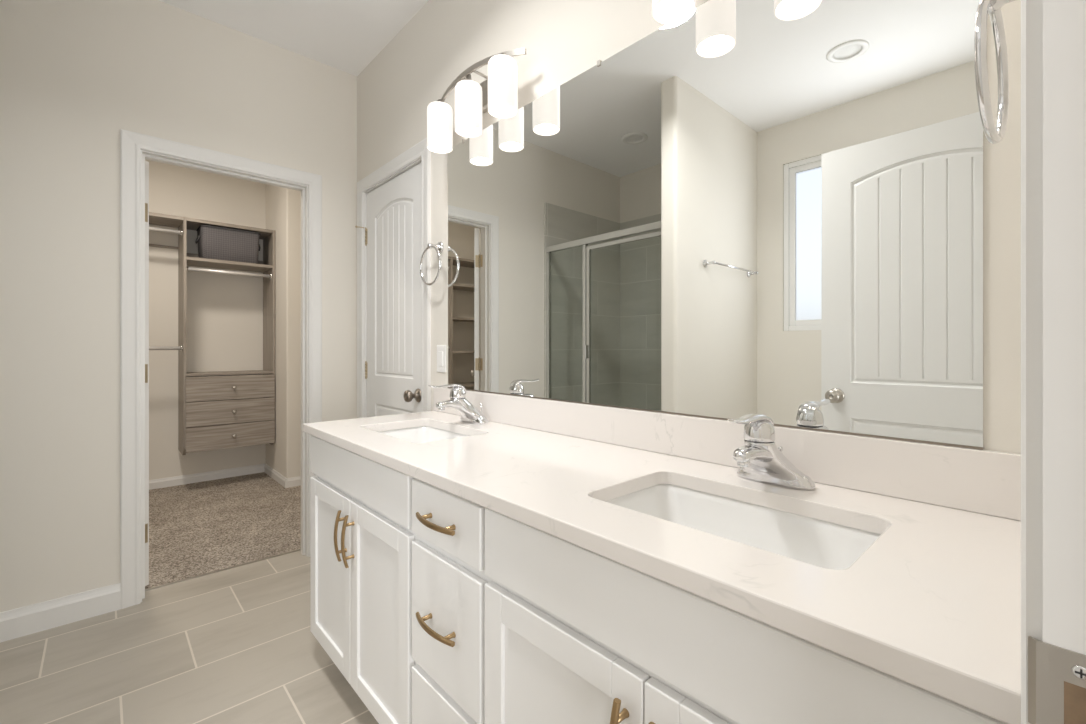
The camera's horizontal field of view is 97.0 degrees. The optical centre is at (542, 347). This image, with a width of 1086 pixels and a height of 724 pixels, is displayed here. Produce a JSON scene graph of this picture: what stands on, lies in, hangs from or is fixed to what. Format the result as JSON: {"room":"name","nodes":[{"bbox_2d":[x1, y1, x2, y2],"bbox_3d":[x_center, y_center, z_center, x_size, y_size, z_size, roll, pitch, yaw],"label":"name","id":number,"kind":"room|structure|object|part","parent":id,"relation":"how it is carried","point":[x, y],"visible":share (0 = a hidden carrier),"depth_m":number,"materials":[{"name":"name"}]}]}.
{"room":"bathroom","nodes":[
{"label":"bathroom","id":0,"kind":"room"},
{"bbox_2d":[0,0,356,611],"bbox_3d":[-2.002,-0.226,2.064,2.587,2.745,0.110,0,0,-43],"label":"wall","id":1,"kind":"structure","parent":0,"point":[74,74],"depth_m":2.05,"materials":[{"name":"white paint"}]},
{"bbox_2d":[0,583,119,642],"bbox_3d":[-2.029,1.091,1.956,0.461,0.112,0.014,0,0,-43],"label":"baseboard","id":2,"kind":"structure","parent":1,"relation":"attached to","point":[30,619],"depth_m":1.98,"materials":[{"name":"white paint"}]},
{"bbox_2d":[145,161,148,585],"bbox_3d":[-2.218,0.121,2.365,0.698,2.020,0.114,0,0,9],"label":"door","id":3,"kind":"structure","parent":1,"relation":"in","point":[146,162],"depth_m":2.28,"materials":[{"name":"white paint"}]},
{"bbox_2d":[120,129,321,608],"bbox_3d":[-1.591,0.092,2.443,0.843,2.109,0.142,0,0,-43],"label":"door frame","id":4,"kind":"structure","parent":1,"relation":"attached to","point":[135,147],"depth_m":2.17,"materials":[{"name":"white paint"}]},
{"bbox_2d":[145,549,300,590],"bbox_3d":[-1.633,1.143,2.489,0.695,0.007,0.008,0,0,-43],"label":"trim","id":5,"kind":"structure","parent":1,"relation":"attached to","point":[186,579],"depth_m":2.46,"materials":[{"name":"silver metal"}]},
{"bbox_2d":[0,472,378,723],"bbox_3d":[-1.504,1.174,2.020,3.480,0.066,5.210,0,0,-43],"label":"floor","id":6,"kind":"structure","parent":0,"point":[237,645],"depth_m":1.87,"materials":[{"name":"tile"}]},
{"bbox_2d":[310,435,416,723],"bbox_3d":[-0.412,0.729,1.652,0.575,0.837,0.780,0,0,-43],"label":"sink cabinet","id":7,"kind":"object","parent":6,"relation":"on","point":[362,536],"visible":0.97,"depth_m":1.42,"materials":[{"name":"white paint"}]},
{"bbox_3d":[-0.720,0.757,1.632,0.019,0.569,0.381,0,0,-43],"label":"cabinet door","id":8,"kind":"part","parent":7,"relation":"part of","materials":[{"name":"white paint"}]},
{"bbox_3d":[-0.631,0.584,1.494,0.037,0.156,0.012,0,0,-43],"label":"pull handle","id":9,"kind":"part","parent":7,"relation":"part of","materials":[{"name":"gold metal"}]},
{"bbox_3d":[-0.590,0.584,1.449,0.037,0.156,0.012,0,0,-43],"label":"pull handle","id":10,"kind":"part","parent":7,"relation":"part of","materials":[{"name":"gold metal"}]},
{"bbox_3d":[-0.590,0.388,1.490,0.019,0.134,0.765,0,0,-43],"label":"false drawer","id":11,"kind":"part","parent":7,"relation":"part of","materials":[{"name":"white paint"}]},
{"bbox_3d":[-0.460,0.757,1.349,0.019,0.569,0.381,0,0,-43],"label":"cabinet door","id":12,"kind":"part","parent":7,"relation":"part of","materials":[{"name":"white paint"}]},
{"bbox_2d":[303,388,1020,723],"bbox_3d":[-0.040,0.241,1.264,0.560,0.136,1.894,0,0,-43],"label":"countertop","id":13,"kind":"structure","parent":7,"relation":"on","point":[933,604],"depth_m":0.80,"materials":[{"name":"stone"}]},
{"bbox_2d":[379,426,466,442],"bbox_3d":[-0.416,0.383,1.651,0.333,0.148,0.499,0,0,-43],"label":"sink","id":14,"kind":"object","parent":13,"relation":"in","point":[423,434],"visible":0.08,"depth_m":1.85,"materials":[{"name":"white ceramic"}]},
{"bbox_2d":[428,383,487,424],"bbox_3d":[-0.291,0.204,1.746,0.149,0.150,0.221,0,0,27],"label":"faucet","id":15,"kind":"object","parent":13,"relation":"on","point":[470,413],"visible":1,"depth_m":1.75,"materials":[{"name":"silver metal"}]},
{"bbox_3d":[-0.346,0.155,1.729,0.146,0.052,0.043,0,0,-43],"label":"lever","id":16,"kind":"part","parent":15,"relation":"part of","materials":[{"name":"silver metal"}]},
{"bbox_3d":[-0.329,0.214,1.745,0.128,0.051,0.060,0,0,-43],"label":"spout","id":17,"kind":"part","parent":15,"relation":"part of","materials":[{"name":"silver metal"}]},
{"bbox_2d":[606,484,879,569],"bbox_3d":[0.323,0.383,0.847,0.333,0.148,0.499,0,0,-43],"label":"sink","id":18,"kind":"object","parent":13,"relation":"in","point":[823,544],"visible":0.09,"depth_m":0.94,"materials":[{"name":"white ceramic"}]},
{"bbox_2d":[727,413,814,489],"bbox_3d":[0.450,0.204,0.940,0.149,0.150,0.221,0,0,27],"label":"faucet","id":19,"kind":"object","parent":13,"relation":"on","point":[760,459],"visible":1,"depth_m":0.94,"materials":[{"name":"silver metal"}]},
{"bbox_3d":[0.396,0.155,0.922,0.146,0.052,0.043,0,0,-43],"label":"lever","id":20,"kind":"part","parent":19,"relation":"part of","materials":[{"name":"silver metal"}]},
{"bbox_3d":[0.413,0.214,0.938,0.128,0.051,0.060,0,0,-43],"label":"spout","id":21,"kind":"part","parent":19,"relation":"part of","materials":[{"name":"silver metal"}]},
{"bbox_2d":[412,479,489,723],"bbox_3d":[-0.043,0.729,1.251,0.575,0.837,0.310,0,0,-43],"label":"drawer cabinet","id":22,"kind":"object","parent":6,"relation":"on","point":[449,579],"visible":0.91,"depth_m":1.06,"materials":[{"name":"white paint"}]},
{"bbox_3d":[-0.241,0.624,1.069,0.037,0.012,0.156,0,0,-43],"label":"pull handle","id":23,"kind":"part","parent":22,"relation":"part of","materials":[{"name":"gold metal"}]},
{"bbox_3d":[-0.241,0.390,1.069,0.037,0.012,0.156,0,0,-43],"label":"pull handle","id":24,"kind":"part","parent":22,"relation":"part of","materials":[{"name":"gold metal"}]},
{"bbox_3d":[-0.220,0.915,1.088,0.019,0.253,0.294,0,0,-43],"label":"drawer","id":25,"kind":"part","parent":22,"relation":"part of","materials":[{"name":"white paint"}]},
{"bbox_3d":[-0.220,0.390,1.088,0.019,0.130,0.294,0,0,-43],"label":"drawer","id":26,"kind":"part","parent":22,"relation":"part of","materials":[{"name":"white paint"}]},
{"bbox_2d":[485,508,1005,723],"bbox_3d":[0.327,0.729,0.849,0.575,0.837,0.783,0,0,-43],"label":"sink cabinet","id":27,"kind":"object","parent":6,"relation":"on","point":[574,634],"visible":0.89,"depth_m":0.69,"materials":[{"name":"white paint"}]},
{"bbox_3d":[0.018,0.757,0.829,0.019,0.569,0.382,0,0,-43],"label":"cabinet door","id":28,"kind":"part","parent":27,"relation":"part of","materials":[{"name":"white paint"}]},
{"bbox_3d":[0.108,0.584,0.690,0.037,0.156,0.012,0,0,-43],"label":"pull handle","id":29,"kind":"part","parent":27,"relation":"part of","materials":[{"name":"gold metal"}]},
{"bbox_3d":[0.279,0.757,0.545,0.019,0.569,0.382,0,0,-43],"label":"cabinet door","id":30,"kind":"part","parent":27,"relation":"part of","materials":[{"name":"white paint"}]},
{"bbox_2d":[145,159,265,479],"bbox_3d":[-3.515,-0.226,3.635,2.485,2.745,0.110,0,0,-43],"label":"wall","id":31,"kind":"structure","parent":0,"point":[225,311],"depth_m":4.10,"materials":[{"name":"white paint"}]},
{"bbox_2d":[149,212,182,248],"bbox_3d":[-3.345,-0.922,3.482,1.150,0.202,0.344,0,0,-43],"label":"closet shelf","id":32,"kind":"object","parent":31,"relation":"attached to","point":[159,219],"visible":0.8,"depth_m":3.79,"materials":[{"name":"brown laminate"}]},
{"bbox_3d":[-3.455,-0.830,3.602,1.150,0.018,0.017,0,0,-43],"label":"mounting rail","id":33,"kind":"part","parent":32,"relation":"part of","materials":[{"name":"grey laminate"}]},
{"bbox_2d":[178,217,274,454],"bbox_3d":[-2.667,-0.088,4.069,0.642,1.870,0.398,0,0,-43],"label":"closet organizer","id":34,"kind":"object","parent":31,"relation":"attached to","point":[208,424],"visible":0.99,"depth_m":3.95,"materials":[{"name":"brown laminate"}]},
{"bbox_2d":[149,345,182,351],"bbox_3d":[-3.265,0.002,3.396,1.149,0.052,0.052,0,0,-43],"label":"closet rod","id":35,"kind":"object","parent":34,"relation":"attached to","point":[180,348],"visible":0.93,"depth_m":3.71,"materials":[{"name":"white metal"}]},
{"bbox_2d":[149,227,182,235],"bbox_3d":[-3.265,-0.908,3.396,1.149,0.052,0.052,0,0,-43],"label":"closet rod","id":36,"kind":"object","parent":34,"relation":"attached to","point":[180,232],"visible":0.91,"depth_m":3.71,"materials":[{"name":"white metal"}]},
{"bbox_3d":[-2.913,-0.088,3.876,0.019,1.870,0.349,0,0,-43],"label":"panel","id":37,"kind":"part","parent":34,"relation":"part of","materials":[{"name":"grey laminate"}]},
{"bbox_3d":[-2.796,-0.768,4.209,0.604,0.060,0.017,0,0,-43],"label":"hanging rail","id":38,"kind":"part","parent":34,"relation":"part of","materials":[{"name":"grey laminate"}]},
{"bbox_2d":[195,225,260,263],"bbox_3d":[-2.664,-0.854,4.071,0.464,0.270,0.269,0,0,-43],"label":"storage basket","id":39,"kind":"object","parent":34,"relation":"on","point":[214,242],"visible":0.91,"depth_m":3.96,"materials":[{"name":"grey"}]},
{"bbox_2d":[187,267,271,278],"bbox_3d":[-2.606,-0.628,4.002,0.603,0.052,0.052,0,0,-43],"label":"closet rod","id":40,"kind":"object","parent":34,"relation":"attached to","point":[188,268],"visible":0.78,"depth_m":3.99,"materials":[{"name":"white metal"}]},
{"bbox_2d":[187,217,272,239],"bbox_3d":[-2.685,-1.010,4.088,0.604,0.025,0.344,0,0,-43],"label":"shelf","id":41,"kind":"object","parent":34,"relation":"attached to","point":[192,224],"depth_m":3.98,"materials":[{"name":"brown laminate"}]},
{"bbox_2d":[187,256,272,272],"bbox_3d":[-2.685,-0.706,4.088,0.604,0.025,0.344,0,0,-43],"label":"shelf","id":42,"kind":"object","parent":34,"relation":"attached to","point":[191,261],"depth_m":4.03,"materials":[{"name":"brown laminate"}]},
{"bbox_3d":[-2.683,0.212,4.087,0.604,0.019,0.349,0,0,-43],"label":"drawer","id":43,"kind":"part","parent":34,"relation":"part of","materials":[{"name":"grey laminate"}]},
{"bbox_3d":[-2.557,0.325,3.953,0.621,0.194,0.018,0,0,-43],"label":"drawer","id":44,"kind":"part","parent":34,"relation":"part of","materials":[{"name":"grey laminate"}]},
{"bbox_3d":[-2.557,0.524,3.953,0.621,0.194,0.018,0,0,-43],"label":"drawer","id":45,"kind":"part","parent":34,"relation":"part of","materials":[{"name":"grey laminate"}]},
{"bbox_3d":[-2.557,0.723,3.953,0.621,0.194,0.018,0,0,-43],"label":"drawer","id":46,"kind":"part","parent":34,"relation":"part of","materials":[{"name":"grey laminate"}]},
{"bbox_3d":[-2.454,-0.088,4.298,0.019,1.870,0.349,0,0,-43],"label":"panel","id":47,"kind":"part","parent":34,"relation":"part of","materials":[{"name":"grey laminate"}]},
{"bbox_2d":[266,184,300,477],"bbox_3d":[-2.042,-0.226,4.521,0.885,2.745,0.800,0,0,-43],"label":"wall","id":48,"kind":"structure","parent":0,"point":[283,205],"depth_m":3.99,"materials":[{"name":"white paint"}]},
{"bbox_2d":[149,463,300,489],"bbox_3d":[-2.599,1.107,2.997,2.970,0.080,2.070,0,0,-43],"label":"baseboard","id":49,"kind":"structure","parent":48,"relation":"attached to","point":[226,473],"depth_m":4.08,"materials":[{"name":"white paint"}]},
{"bbox_2d":[159,0,428,75],"bbox_3d":[-1.470,-1.618,1.983,3.480,0.040,5.310,0,0,-43],"label":"ceiling","id":50,"kind":"structure","parent":0,"point":[344,35],"depth_m":2.36,"materials":[{"name":"white paint"}]},
{"bbox_2d":[357,0,1020,453],"bbox_3d":[-0.065,-0.226,1.788,0.110,2.745,2.920,0,0,-43],"label":"wall","id":51,"kind":"structure","parent":0,"point":[562,40],"depth_m":1.64,"materials":[{"name":"white paint"}]},
{"bbox_2d":[355,163,420,416],"bbox_3d":[-0.805,0.127,2.502,0.106,2.020,0.697,0,0,-43],"label":"door","id":52,"kind":"structure","parent":51,"relation":"in","point":[393,230],"depth_m":2.50,"materials":[{"name":"white paint"}]},
{"bbox_3d":[-0.623,0.227,2.278,0.072,0.066,0.066,0,0,-43],"label":"knob","id":53,"kind":"part","parent":52,"relation":"part of","materials":[{"name":"brown metal"}]},
{"bbox_2d":[357,138,430,417],"bbox_3d":[-0.758,0.092,2.529,0.126,2.109,0.828,0,0,-43],"label":"door frame","id":54,"kind":"structure","parent":51,"relation":"attached to","point":[419,153],"depth_m":2.39,"materials":[{"name":"white paint"}]},
{"bbox_2d":[420,241,443,285],"bbox_3d":[-0.478,-0.372,2.108,0.063,0.199,0.174,0,0,-43],"label":"towel ring","id":55,"kind":"object","parent":51,"relation":"attached to","point":[439,247],"visible":1,"depth_m":2.10,"materials":[{"name":"silver metal"}]},
{"bbox_3d":[-0.478,-0.446,2.108,0.063,0.052,0.052,0,0,-43],"label":"wall post","id":56,"kind":"part","parent":55,"relation":"part of","materials":[{"name":"silver metal"}]},
{"bbox_2d":[437,345,445,372],"bbox_3d":[-0.449,0.047,2.117,0.009,0.120,0.074,0,0,-43],"label":"light switch","id":57,"kind":"object","parent":51,"relation":"attached to","point":[441,349],"visible":1,"depth_m":2.11,"materials":[{"name":"white plastic"}]},
{"bbox_2d":[427,48,525,153],"bbox_3d":[-0.255,-0.917,1.796,0.157,0.234,0.570,0,0,-43],"label":"vanity light","id":58,"kind":"object","parent":51,"relation":"attached to","point":[497,95],"visible":1,"depth_m":1.73,"materials":[{"name":"white glass"}]},
{"bbox_3d":[-0.414,-0.886,1.927,0.101,0.172,0.101,0,0,-43],"label":"lamp shade","id":59,"kind":"part","parent":58,"relation":"part of","materials":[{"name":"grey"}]},
{"bbox_3d":[-0.275,-0.886,1.777,0.101,0.172,0.101,0,0,-43],"label":"lamp shade","id":60,"kind":"part","parent":58,"relation":"part of","materials":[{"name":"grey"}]},
{"bbox_3d":[-0.223,-1.010,1.777,0.097,0.013,0.010,0,0,-43],"label":"arm","id":61,"kind":"part","parent":58,"relation":"part of","materials":[{"name":"silver metal"}]},
{"bbox_3d":[-0.136,-0.886,1.626,0.101,0.172,0.101,0,0,-43],"label":"lamp shade","id":62,"kind":"part","parent":58,"relation":"part of","materials":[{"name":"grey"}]},
{"bbox_2d":[652,0,695,24],"bbox_3d":[0.470,-0.917,1.008,0.157,0.234,0.570,0,0,-43],"label":"vanity light","id":63,"kind":"object","parent":51,"relation":"attached to","point":[666,12],"visible":1,"depth_m":1.18,"materials":[{"name":"white glass"}]},
{"bbox_2d":[448,0,983,449],"bbox_3d":[0.169,-0.346,1.444,0.009,1.037,1.709,0,0,-43],"label":"mirror","id":64,"kind":"object","parent":51,"relation":"attached to","point":[774,209],"visible":0.99,"depth_m":1.12,"materials":[{"name":"silver mirror"}]},
{"bbox_2d":[433,388,1020,520],"bbox_3d":[0.159,0.226,1.448,0.018,0.106,1.894,0,0,-43],"label":"backsplash","id":65,"kind":"structure","parent":51,"relation":"attached to","point":[988,482],"depth_m":0.99,"materials":[{"name":"stone"}]},
{"bbox_3d":[-0.107,-0.226,-0.159,2.587,2.745,0.110,0,0,-43],"label":"wall","id":66,"kind":"structure","parent":0,"visible":0},
{"bbox_2d":[974,0,1015,143],"bbox_3d":[0.574,-0.357,0.584,0.174,0.199,0.063,0,0,-43],"label":"towel ring","id":67,"kind":"object","parent":66,"relation":"attached to","point":[994,135],"visible":0.99,"depth_m":0.58,"materials":[{"name":"silver metal"}]},
{"bbox_3d":[0.572,-0.431,0.583,0.052,0.052,0.063,0,0,-43],"label":"wall post","id":68,"kind":"part","parent":67,"relation":"part of","materials":[{"name":"silver metal"}]},
{"bbox_2d":[1021,0,1085,723],"bbox_3d":[0.103,0.097,0.043,0.842,2.101,0.123,0,0,-43],"label":"door frame","id":69,"kind":"structure","parent":66,"relation":"attached to","point":[1053,32],"depth_m":0.32,"materials":[{"name":"white paint"}]},
{"bbox_3d":[0.341,0.230,0.310,0.004,0.070,0.040,0,0,-43],"label":"strike plate","id":70,"kind":"part","parent":69,"relation":"part of","materials":[{"name":"silver metal"}]}
]}

